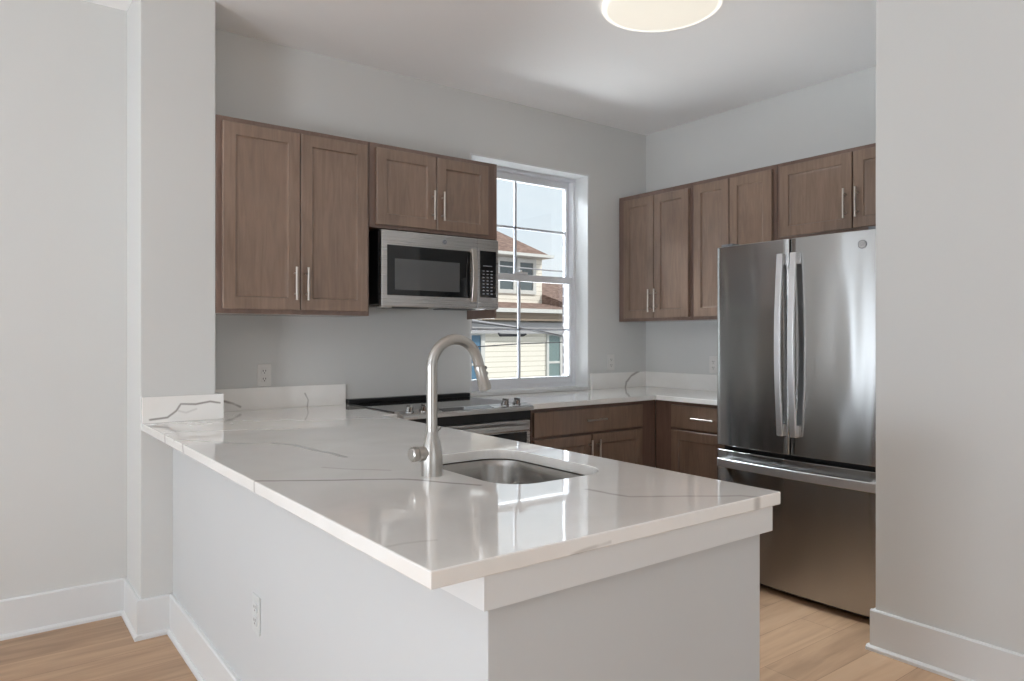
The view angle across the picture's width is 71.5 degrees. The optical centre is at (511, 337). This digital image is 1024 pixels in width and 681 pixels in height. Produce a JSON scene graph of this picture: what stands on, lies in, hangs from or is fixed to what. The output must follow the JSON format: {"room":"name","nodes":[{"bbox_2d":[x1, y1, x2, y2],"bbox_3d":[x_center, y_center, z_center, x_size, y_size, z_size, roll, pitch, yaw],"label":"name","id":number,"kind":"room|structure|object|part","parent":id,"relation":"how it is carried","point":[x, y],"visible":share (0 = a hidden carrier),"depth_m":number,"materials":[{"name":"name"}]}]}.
{"room":"kitchen","nodes":[
{"label":"kitchen","id":0,"kind":"room"},
{"bbox_2d":[0,0,126,599],"bbox_3d":[-3.592,-0.117,2.080,4.353,2.797,0.200,0,0,-37],"label":"wall","id":1,"kind":"structure","parent":0,"point":[63,63],"depth_m":3.15,"materials":[{"name":"paint"}]},
{"bbox_2d":[0,577,126,640],"bbox_3d":[-3.444,1.198,2.049,4.153,0.165,0.027,0,0,-37],"label":"baseboard","id":2,"kind":"structure","parent":1,"relation":"attached to","point":[20,616],"depth_m":3.14,"materials":[{"name":"paint"}]},
{"bbox_2d":[127,0,214,598],"bbox_3d":[-1.625,-0.117,3.338,0.304,2.797,0.550,0,0,-37],"label":"wall","id":3,"kind":"structure","parent":0,"point":[171,43],"depth_m":3.11,"materials":[{"name":"paint"}]},
{"bbox_2d":[121,578,141,641],"bbox_3d":[-1.689,1.198,3.148,0.027,0.165,0.377,0,0,-37],"label":"baseboard","id":4,"kind":"structure","parent":3,"relation":"attached to","point":[131,614],"depth_m":3.10,"materials":[{"name":"paint"}]},
{"bbox_2d":[141,593,171,639],"bbox_3d":[-1.523,1.198,3.054,0.125,0.165,0.027,0,0,-37],"label":"baseboard","id":5,"kind":"structure","parent":3,"relation":"attached to","point":[155,611],"depth_m":3.05,"materials":[{"name":"paint"}]},
{"bbox_2d":[141,392,223,423],"bbox_3d":[-1.522,0.311,3.228,0.332,0.112,0.294,0,0,-37],"label":"backsplash","id":6,"kind":"structure","parent":3,"relation":"attached to","point":[156,409],"depth_m":3.11,"materials":[{"name":"white stone"}]},
{"bbox_2d":[215,29,645,398],"bbox_3d":[-0.223,-0.117,4.578,3.460,2.797,0.250,0,0,-37],"label":"wall","id":7,"kind":"structure","parent":0,"point":[385,352],"depth_m":4.09,"materials":[{"name":"paint"}]},
{"bbox_2d":[257,364,270,386],"bbox_3d":[-1.266,0.195,3.633,0.070,0.116,0.008,0,0,-37],"label":"wall outlet","id":8,"kind":"object","parent":7,"relation":"attached to","point":[263,370],"visible":1,"depth_m":3.63,"materials":[{"name":"white plastic"}]},
{"bbox_2d":[261,369,266,373],"bbox_3d":[-1.265,0.175,3.632,0.032,0.029,0.004,0,0,-37],"label":"socket","id":9,"kind":"object","parent":8,"relation":"attached to","point":[263,371],"depth_m":3.63,"materials":[{"name":"grey plastic"}]},
{"bbox_2d":[261,376,266,381],"bbox_3d":[-1.265,0.215,3.632,0.032,0.029,0.004,0,0,-37],"label":"socket","id":10,"kind":"object","parent":8,"relation":"attached to","point":[263,378],"depth_m":3.63,"materials":[{"name":"grey plastic"}]},
{"bbox_2d":[215,384,345,411],"bbox_3d":[-1.200,0.311,3.674,0.718,0.112,0.022,0,0,-37],"label":"backsplash","id":11,"kind":"structure","parent":7,"relation":"attached to","point":[256,398],"depth_m":3.67,"materials":[{"name":"white stone"}]},
{"bbox_2d":[215,114,368,316],"bbox_3d":[-1.109,-0.557,3.529,0.750,0.897,0.362,0,0,-37],"label":"upper cabinet","id":12,"kind":"object","parent":7,"relation":"attached to","point":[292,204],"visible":0.97,"depth_m":3.39,"materials":[{"name":"brown wood"}]},
{"bbox_3d":[-1.166,-0.555,3.320,0.357,0.851,0.020,0,0,-37],"label":"door","id":13,"kind":"part","parent":12,"relation":"part of","materials":[{"name":"brown wood"}]},
{"bbox_3d":[-1.029,-0.256,3.387,0.012,0.158,0.038,0,0,-37],"label":"handle","id":14,"kind":"part","parent":12,"relation":"part of","materials":[{"name":"silver metal"}]},
{"bbox_3d":[-0.983,-0.256,3.421,0.012,0.158,0.038,0,0,-37],"label":"handle","id":15,"kind":"part","parent":12,"relation":"part of","materials":[{"name":"silver metal"}]},
{"bbox_3d":[-0.881,-0.555,3.534,0.349,0.851,0.020,0,0,-37],"label":"door","id":16,"kind":"part","parent":12,"relation":"part of","materials":[{"name":"brown wood"}]},
{"bbox_2d":[369,142,496,319],"bbox_3d":[-0.485,-0.557,3.998,0.808,0.897,0.362,0,0,-37],"label":"upper cabinet","id":17,"kind":"object","parent":7,"relation":"attached to","point":[410,190],"visible":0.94,"depth_m":3.85,"materials":[{"name":"brown wood"}]},
{"bbox_3d":[-0.559,-0.783,3.776,0.356,0.396,0.020,0,0,-37],"label":"door","id":18,"kind":"part","parent":17,"relation":"part of","materials":[{"name":"brown wood"}]},
{"bbox_2d":[369,229,497,310],"bbox_3d":[-0.465,-0.360,4.002,0.742,0.404,0.379,0,0,-37],"label":"microwave","id":19,"kind":"object","parent":17,"relation":"attached to","point":[408,270],"visible":0.99,"depth_m":3.84,"materials":[{"name":"silver metal"}]},
{"bbox_3d":[-0.483,-0.168,4.026,0.682,0.010,0.260,0,0,-37],"label":"underside panel","id":20,"kind":"part","parent":19,"relation":"part of","materials":[{"name":"silver metal"}]},
{"bbox_3d":[-0.442,-0.350,3.833,0.513,0.262,0.007,0,0,-37],"label":"door glass","id":21,"kind":"part","parent":19,"relation":"part of","materials":[{"name":"black glass"}]},
{"bbox_3d":[-0.214,-0.345,3.979,0.032,0.297,0.041,0,0,-37],"label":"handle","id":22,"kind":"part","parent":19,"relation":"part of","materials":[{"name":"silver metal"}]},
{"bbox_3d":[-0.146,-0.358,4.075,0.144,0.397,0.034,0,0,-37],"label":"control panel","id":23,"kind":"part","parent":19,"relation":"part of","materials":[{"name":"silver metal"}]},
{"bbox_3d":[-0.138,-0.358,4.062,0.110,0.265,0.006,0,0,-37],"label":"panel glass","id":24,"kind":"part","parent":19,"relation":"part of","materials":[{"name":"black glass"}]},
{"bbox_3d":[-0.422,-0.712,3.843,0.012,0.158,0.038,0,0,-37],"label":"handle","id":25,"kind":"part","parent":17,"relation":"part of","materials":[{"name":"silver metal"}]},
{"bbox_3d":[-0.374,-0.712,3.879,0.012,0.158,0.038,0,0,-37],"label":"handle","id":26,"kind":"part","parent":17,"relation":"part of","materials":[{"name":"silver metal"}]},
{"bbox_3d":[-0.276,-0.783,3.988,0.343,0.396,0.020,0,0,-37],"label":"door","id":27,"kind":"part","parent":17,"relation":"part of","materials":[{"name":"brown wood"}]},
{"bbox_3d":[-0.184,-0.338,4.262,0.011,0.458,0.298,0,0,-37],"label":"panel","id":28,"kind":"part","parent":17,"relation":"part of","materials":[{"name":"brown wood"}]},
{"bbox_2d":[472,166,574,390],"bbox_3d":[0.035,-0.397,4.833,1.000,1.485,0.112,0,0,-37],"label":"window","id":29,"kind":"structure","parent":7,"relation":"in","point":[567,185],"depth_m":4.98,"materials":[{"name":"white plastic"}]},
{"bbox_3d":[0.048,-0.052,4.816,0.939,0.744,0.036,0,0,-37],"label":"sash","id":30,"kind":"part","parent":29,"relation":"part of","materials":[{"name":"white plastic"}]},
{"bbox_3d":[0.022,-0.746,4.850,0.939,0.724,0.036,0,0,-37],"label":"sash","id":31,"kind":"part","parent":29,"relation":"part of","materials":[{"name":"white plastic"}]},
{"bbox_2d":[470,153,588,392],"bbox_3d":[0.101,-0.397,4.745,1.002,1.486,0.132,0,0,-37],"label":"trim","id":32,"kind":"structure","parent":7,"relation":"attached to","point":[581,180],"depth_m":5.01,"materials":[{"name":"paint"}]},
{"bbox_2d":[470,386,589,395],"bbox_3d":[0.104,0.356,4.741,1.000,0.020,0.142,0,0,-37],"label":"window sill","id":33,"kind":"structure","parent":7,"relation":"attached to","point":[559,388],"depth_m":4.70,"materials":[{"name":"paint"}]},
{"bbox_2d":[607,354,613,370],"bbox_3d":[0.712,0.182,5.119,0.070,0.116,0.008,0,0,-37],"label":"wall outlet","id":34,"kind":"object","parent":7,"relation":"attached to","point":[610,357],"visible":1,"depth_m":5.11,"materials":[{"name":"white plastic"}]},
{"bbox_2d":[590,371,645,389],"bbox_3d":[0.785,0.311,5.165,0.567,0.112,0.022,0,0,-37],"label":"backsplash","id":35,"kind":"structure","parent":7,"relation":"attached to","point":[615,379],"depth_m":5.13,"materials":[{"name":"white stone"}]},
{"bbox_2d":[173,448,759,680],"bbox_3d":[-0.448,0.839,2.390,0.797,0.884,2.380,0,0,-37],"label":"wall","id":36,"kind":"structure","parent":0,"point":[331,611],"depth_m":1.59,"materials":[{"name":"paint"}]},
{"bbox_2d":[167,593,240,680],"bbox_3d":[-0.772,1.198,2.147,0.027,0.165,2.380,0,0,-37],"label":"baseboard","id":37,"kind":"structure","parent":36,"relation":"attached to","point":[201,656],"depth_m":2.72,"materials":[{"name":"paint"}]},
{"bbox_2d":[252,592,260,636],"bbox_3d":[-0.785,0.849,2.180,0.008,0.116,0.070,0,0,-37],"label":"wall outlet","id":38,"kind":"object","parent":36,"relation":"attached to","point":[256,600],"visible":1,"depth_m":2.17,"materials":[{"name":"grey plastic"}]},
{"bbox_2d":[253,602,256,613],"bbox_3d":[-0.787,0.829,2.179,0.004,0.029,0.032,0,0,-37],"label":"socket","id":39,"kind":"object","parent":38,"relation":"attached to","point":[254,603],"depth_m":2.18,"materials":[{"name":"grey plastic"}]},
{"bbox_2d":[253,615,256,626],"bbox_3d":[-0.787,0.869,2.179,0.004,0.029,0.032,0,0,-37],"label":"socket","id":40,"kind":"object","parent":38,"relation":"attached to","point":[254,616],"depth_m":2.18,"materials":[{"name":"grey plastic"}]},
{"bbox_2d":[141,404,780,589],"bbox_3d":[-0.529,0.382,2.502,1.050,0.030,2.703,0,0,-37],"label":"countertop","id":41,"kind":"structure","parent":36,"relation":"on","point":[347,471],"depth_m":1.68,"materials":[{"name":"white stone"}]},
{"bbox_2d":[408,334,490,476],"bbox_3d":[-0.162,0.179,1.929,0.252,0.376,0.057,0,0,-37],"label":"kitchen faucet","id":42,"kind":"object","parent":41,"relation":"on","point":[430,456],"visible":1,"depth_m":1.88,"materials":[{"name":"silver metal"}]},
{"bbox_3d":[-0.242,0.307,1.871,0.053,0.039,0.041,0,0,-37],"label":"handle","id":43,"kind":"part","parent":42,"relation":"part of","materials":[{"name":"silver metal"}]},
{"bbox_3d":[-0.153,0.124,1.936,0.179,0.264,0.029,0,0,-37],"label":"spout","id":44,"kind":"part","parent":42,"relation":"part of","materials":[{"name":"silver metal"}]},
{"bbox_2d":[443,459,584,483],"bbox_3d":[-0.019,0.499,2.049,0.372,0.199,0.522,0,0,-37],"label":"sink","id":45,"kind":"object","parent":41,"relation":"in","point":[501,471],"visible":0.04,"depth_m":2.27,"materials":[{"name":"silver metal"}]},
{"bbox_2d":[441,506,771,611],"bbox_3d":[0.096,0.427,1.680,0.826,0.058,0.628,0,0,-37],"label":"trim","id":46,"kind":"structure","parent":36,"relation":"attached to","point":[487,593],"depth_m":1.35,"materials":[{"name":"paint"}]},
{"bbox_2d":[0,585,954,680],"bbox_3d":[0.080,1.331,0.310,8.100,0.100,7.600,0,0,-37],"label":"floor","id":47,"kind":"structure","parent":0,"point":[802,639],"depth_m":2.90,"materials":[{"name":"brown wood"}]},
{"bbox_2d":[346,392,533,442],"bbox_3d":[-0.387,0.802,3.845,0.794,0.958,0.715,0,0,-37],"label":"range","id":48,"kind":"object","parent":47,"relation":"on","point":[505,419],"visible":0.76,"depth_m":3.71,"materials":[{"name":"silver metal"}]},
{"bbox_3d":[-0.492,0.344,3.412,0.047,0.042,0.050,0,0,-37],"label":"knob","id":49,"kind":"part","parent":48,"relation":"part of","materials":[{"name":"silver metal"}]},
{"bbox_3d":[-0.431,0.344,3.458,0.047,0.042,0.050,0,0,-37],"label":"knob","id":50,"kind":"part","parent":48,"relation":"part of","materials":[{"name":"silver metal"}]},
{"bbox_2d":[346,397,512,412],"bbox_3d":[-0.420,0.368,3.887,0.780,0.015,0.600,0,0,-37],"label":"cooktop","id":51,"kind":"object","parent":48,"relation":"in","point":[386,404],"depth_m":3.87,"materials":[{"name":"black glass"}]},
{"bbox_3d":[-0.223,0.372,3.621,0.788,0.037,0.092,0,0,-37],"label":"control panel","id":52,"kind":"part","parent":48,"relation":"part of","materials":[{"name":"silver metal"}]},
{"bbox_3d":[-0.218,0.752,3.618,0.764,0.618,0.039,0,0,-37],"label":"oven door","id":53,"kind":"part","parent":48,"relation":"part of","materials":[{"name":"silver metal"}]},
{"bbox_3d":[-0.192,0.476,3.580,0.677,0.035,0.056,0,0,-37],"label":"handle","id":54,"kind":"part","parent":48,"relation":"part of","materials":[{"name":"silver metal"}]},
{"bbox_3d":[-0.037,0.344,3.755,0.047,0.042,0.050,0,0,-37],"label":"knob","id":55,"kind":"part","parent":48,"relation":"part of","materials":[{"name":"silver metal"}]},
{"bbox_3d":[0.025,0.344,3.801,0.047,0.042,0.050,0,0,-37],"label":"knob","id":56,"kind":"part","parent":48,"relation":"part of","materials":[{"name":"silver metal"}]},
{"bbox_2d":[530,400,654,467],"bbox_3d":[0.356,0.840,4.457,1.018,0.883,0.637,0,0,-37],"label":"base cabinet","id":57,"kind":"object","parent":47,"relation":"on","point":[625,431],"visible":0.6,"depth_m":4.25,"materials":[{"name":"brown wood"}]},
{"bbox_3d":[0.291,0.862,4.070,0.433,0.578,0.020,0,0,-37],"label":"door","id":58,"kind":"part","parent":57,"relation":"part of","materials":[{"name":"brown wood"}]},
{"bbox_3d":[0.466,0.489,4.201,0.870,0.140,0.020,0,0,-37],"label":"drawer","id":59,"kind":"part","parent":57,"relation":"part of","materials":[{"name":"brown wood"}]},
{"bbox_3d":[0.463,0.681,4.163,0.012,0.158,0.038,0,0,-37],"label":"handle","id":60,"kind":"part","parent":57,"relation":"part of","materials":[{"name":"silver metal"}]},
{"bbox_2d":[472,386,716,408],"bbox_3d":[0.737,0.382,4.352,1.620,0.030,1.265,0,0,-37],"label":"countertop","id":61,"kind":"structure","parent":57,"relation":"on","point":[540,400],"depth_m":4.40,"materials":[{"name":"white stone"}]},
{"bbox_3d":[0.495,0.485,4.187,0.158,0.012,0.038,0,0,-37],"label":"handle","id":62,"kind":"part","parent":57,"relation":"part of","materials":[{"name":"silver metal"}]},
{"bbox_3d":[0.515,0.681,4.202,0.012,0.158,0.038,0,0,-37],"label":"handle","id":63,"kind":"part","parent":57,"relation":"part of","materials":[{"name":"silver metal"}]},
{"bbox_3d":[0.643,0.862,4.334,0.427,0.578,0.020,0,0,-37],"label":"door","id":64,"kind":"part","parent":57,"relation":"part of","materials":[{"name":"brown wood"}]},
{"bbox_2d":[656,400,724,479],"bbox_3d":[1.314,0.840,4.432,0.599,0.883,0.670,0,0,-37],"label":"base cabinet","id":65,"kind":"object","parent":47,"relation":"on","point":[686,433],"visible":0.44,"depth_m":4.33,"materials":[{"name":"brown wood"}]},
{"bbox_3d":[1.150,0.489,4.231,0.020,0.140,0.507,0,0,-37],"label":"drawer","id":66,"kind":"part","parent":65,"relation":"part of","materials":[{"name":"brown wood"}]},
{"bbox_3d":[1.150,0.862,4.231,0.020,0.578,0.507,0,0,-37],"label":"door","id":67,"kind":"part","parent":65,"relation":"part of","materials":[{"name":"brown wood"}]},
{"bbox_3d":[1.129,0.491,4.211,0.038,0.012,0.158,0,0,-37],"label":"handle","id":68,"kind":"part","parent":65,"relation":"part of","materials":[{"name":"silver metal"}]},
{"bbox_2d":[717,226,875,618],"bbox_3d":[1.663,0.394,3.678,0.888,1.775,0.905,0,0,-37],"label":"refrigerator","id":69,"kind":"object","parent":47,"relation":"on","point":[796,317],"visible":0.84,"depth_m":3.39,"materials":[{"name":"grey metal"}]},
{"bbox_3d":[1.243,0.047,3.653,0.075,1.052,0.441,0,0,-37],"label":"door","id":70,"kind":"part","parent":69,"relation":"part of","materials":[{"name":"silver metal"}]},
{"bbox_3d":[1.308,0.037,3.466,0.066,0.888,0.032,0,0,-37],"label":"handle","id":71,"kind":"part","parent":69,"relation":"part of","materials":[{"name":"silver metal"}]},
{"bbox_3d":[1.351,0.037,3.409,0.066,0.888,0.032,0,0,-37],"label":"handle","id":72,"kind":"part","parent":69,"relation":"part of","materials":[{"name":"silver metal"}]},
{"bbox_3d":[1.383,0.920,3.467,0.075,0.646,0.905,0,0,-37],"label":"freezer drawer","id":73,"kind":"part","parent":69,"relation":"part of","materials":[{"name":"silver metal"}]},
{"bbox_3d":[1.517,0.047,3.288,0.075,1.052,0.458,0,0,-37],"label":"door","id":74,"kind":"part","parent":69,"relation":"part of","materials":[{"name":"silver metal"}]},
{"bbox_2d":[83,0,875,134],"bbox_3d":[0.080,-1.576,0.310,8.100,0.120,7.600,0,0,-37],"label":"ceiling","id":75,"kind":"structure","parent":0,"point":[563,57],"depth_m":3.73,"materials":[{"name":"paint"}]},
{"bbox_2d":[603,0,722,31],"bbox_3d":[0.677,-1.500,3.220,0.530,0.032,0.530,0,0,-37],"label":"ceiling light","id":76,"kind":"object","parent":75,"relation":"in","point":[633,15],"visible":1,"depth_m":3.26,"materials":[{"name":"white glass"}]},
{"bbox_2d":[562,190,563,375],"bbox_3d":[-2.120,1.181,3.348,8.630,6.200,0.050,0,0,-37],"label":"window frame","id":77,"kind":"structure","parent":0,"point":[562,190],"depth_m":5.25,"materials":[{"name":"white plastic"}]},
{"bbox_2d":[646,66,875,467],"bbox_3d":[1.751,-0.117,4.516,0.200,2.797,2.220,0,0,-37],"label":"wall","id":78,"kind":"structure","parent":0,"point":[836,114],"depth_m":4.67,"materials":[{"name":"paint"}]},
{"bbox_2d":[619,183,708,321],"bbox_3d":[1.069,-0.559,4.966,0.349,0.897,0.662,0,0,-37],"label":"upper cabinet","id":79,"kind":"object","parent":78,"relation":"attached to","point":[656,227],"visible":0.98,"depth_m":4.86,"materials":[{"name":"brown wood"}]},
{"bbox_3d":[0.890,-0.553,4.994,0.020,0.842,0.282,0,0,-37],"label":"door","id":80,"kind":"part","parent":79,"relation":"part of","materials":[{"name":"brown wood"}]},
{"bbox_3d":[0.940,-0.251,4.879,0.038,0.158,0.012,0,0,-37],"label":"handle","id":81,"kind":"part","parent":79,"relation":"part of","materials":[{"name":"silver metal"}]},
{"bbox_3d":[0.973,-0.251,4.836,0.038,0.158,0.012,0,0,-37],"label":"handle","id":82,"kind":"part","parent":79,"relation":"part of","materials":[{"name":"silver metal"}]},
{"bbox_3d":[1.067,-0.553,4.759,0.020,0.842,0.294,0,0,-37],"label":"door","id":83,"kind":"part","parent":79,"relation":"part of","materials":[{"name":"brown wood"}]},
{"bbox_2d":[646,371,716,390],"bbox_3d":[1.382,0.311,4.822,0.022,0.112,1.243,0,0,-37],"label":"backsplash","id":84,"kind":"structure","parent":78,"relation":"attached to","point":[705,382],"depth_m":5.04,"materials":[{"name":"white stone"}]},
{"bbox_2d":[709,356,716,373],"bbox_3d":[1.374,0.189,4.845,0.008,0.116,0.070,0,0,-37],"label":"wall outlet","id":85,"kind":"object","parent":78,"relation":"attached to","point":[712,359],"visible":0.9,"depth_m":4.84,"materials":[{"name":"white plastic"}]},
{"bbox_2d":[693,164,776,320],"bbox_3d":[1.468,-0.559,4.466,0.311,0.897,0.611,0,0,-37],"label":"upper cabinet","id":86,"kind":"object","parent":78,"relation":"attached to","point":[740,208],"visible":0.5,"depth_m":4.41,"materials":[{"name":"brown wood"}]},
{"bbox_3d":[1.262,-0.556,4.499,0.020,0.849,0.268,0,0,-37],"label":"door","id":87,"kind":"part","parent":86,"relation":"part of","materials":[{"name":"brown wood"}]},
{"bbox_3d":[1.433,-0.556,4.270,0.020,0.849,0.292,0,0,-37],"label":"door","id":88,"kind":"part","parent":86,"relation":"part of","materials":[{"name":"brown wood"}]},
{"bbox_2d":[777,143,875,239],"bbox_3d":[1.911,-0.782,3.844,0.349,0.451,0.913,0,0,-37],"label":"upper cabinet","id":89,"kind":"object","parent":78,"relation":"attached to","point":[833,192],"visible":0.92,"depth_m":3.88,"materials":[{"name":"brown wood"}]},
{"bbox_3d":[1.679,-0.780,3.943,0.020,0.407,0.426,0,0,-37],"label":"door","id":90,"kind":"part","parent":89,"relation":"part of","materials":[{"name":"brown wood"}]},
{"bbox_3d":[1.766,-0.711,3.779,0.038,0.158,0.012,0,0,-37],"label":"handle","id":91,"kind":"part","parent":89,"relation":"part of","materials":[{"name":"silver metal"}]},
{"bbox_3d":[1.804,-0.711,3.728,0.038,0.158,0.012,0,0,-37],"label":"handle","id":92,"kind":"part","parent":89,"relation":"part of","materials":[{"name":"silver metal"}]},
{"bbox_3d":[1.938,-0.780,3.597,0.020,0.407,0.426,0,0,-37],"label":"door","id":93,"kind":"part","parent":89,"relation":"part of","materials":[{"name":"brown wood"}]},
{"bbox_2d":[865,0,1023,680],"bbox_3d":[3.466,-0.117,1.392,1.385,2.797,4.864,0,0,-37],"label":"wall","id":94,"kind":"structure","parent":0,"point":[950,73],"depth_m":2.69,"materials":[{"name":"paint"}]},
{"label":"outside","id":95,"kind":"structure","parent":0,"visible":0},
{"bbox_3d":[-10.370,4.331,38.795,90.000,0.100,65.500,0,0,-37],"label":"ground","id":96,"kind":"structure","parent":95,"visible":0},
{"bbox_2d":[472,231,561,389],"bbox_3d":[-2.297,-0.094,21.047,18.400,8.750,8.380,0,0,-37],"label":"house","id":97,"kind":"structure","parent":96,"relation":"on","point":[541,303],"depth_m":18.65,"materials":[{"name":"beige"}]},
{"bbox_3d":[-1.060,0.666,17.317,0.700,1.430,0.010,0,0,-37],"label":"pane","id":98,"kind":"part","parent":97,"relation":"part of","materials":[{"name":"blue"}]},
{"bbox_3d":[-0.165,-1.729,19.865,0.470,0.780,0.010,0,0,-37],"label":"pane","id":99,"kind":"part","parent":97,"relation":"part of","materials":[{"name":"grey glass"}]},
{"bbox_3d":[0.402,-1.729,20.291,0.470,0.780,0.010,0,0,-37],"label":"pane","id":100,"kind":"part","parent":97,"relation":"part of","materials":[{"name":"grey"}]},
{"bbox_3d":[1.119,0.666,18.954,0.390,1.430,0.010,0,0,-37],"label":"pane","id":101,"kind":"part","parent":97,"relation":"part of","materials":[{"name":"grey"}]},
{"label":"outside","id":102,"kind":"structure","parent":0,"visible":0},
{"bbox_2d":[472,319,561,336],"bbox_3d":[-0.006,-0.144,11.250,10.503,1.086,0.036,0,0,-37],"label":"overhead cable","id":103,"kind":"object","parent":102,"point":[473,320],"visible":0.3,"depth_m":11.11,"materials":[{"name":"grey plastic"}]},
{"bbox_2d":[498,333,526,336],"bbox_3d":[0.004,-0.041,11.383,0.570,0.065,0.051,0,0,-37],"label":"cable splice","id":104,"kind":"object","parent":103,"relation":"attached to","point":[499,334],"visible":0.91,"depth_m":11.33,"materials":[{"name":"black plastic"}]},
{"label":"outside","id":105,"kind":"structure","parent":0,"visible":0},
{"bbox_2d":[472,322,561,335],"bbox_3d":[0.054,-0.094,11.170,10.501,0.768,0.018,0,0,-37],"label":"overhead cable","id":106,"kind":"object","parent":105,"point":[472,322],"visible":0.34,"depth_m":11.07,"materials":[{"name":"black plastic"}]},
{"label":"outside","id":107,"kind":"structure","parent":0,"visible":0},
{"bbox_2d":[498,265,561,271],"bbox_3d":[-0.246,-1.159,11.570,10.500,0.044,0.024,0,0,-37],"label":"overhead cable","id":108,"kind":"object","parent":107,"point":[498,265],"visible":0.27,"depth_m":12.00,"materials":[{"name":"grey plastic"}]},
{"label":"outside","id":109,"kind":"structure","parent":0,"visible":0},
{"bbox_2d":[477,342,561,346],"bbox_3d":[-0.126,0.131,11.410,10.500,0.318,0.018,0,0,-37],"label":"overhead cable","id":110,"kind":"object","parent":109,"point":[541,342],"visible":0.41,"depth_m":11.56,"materials":[{"name":"black plastic"}]}
]}

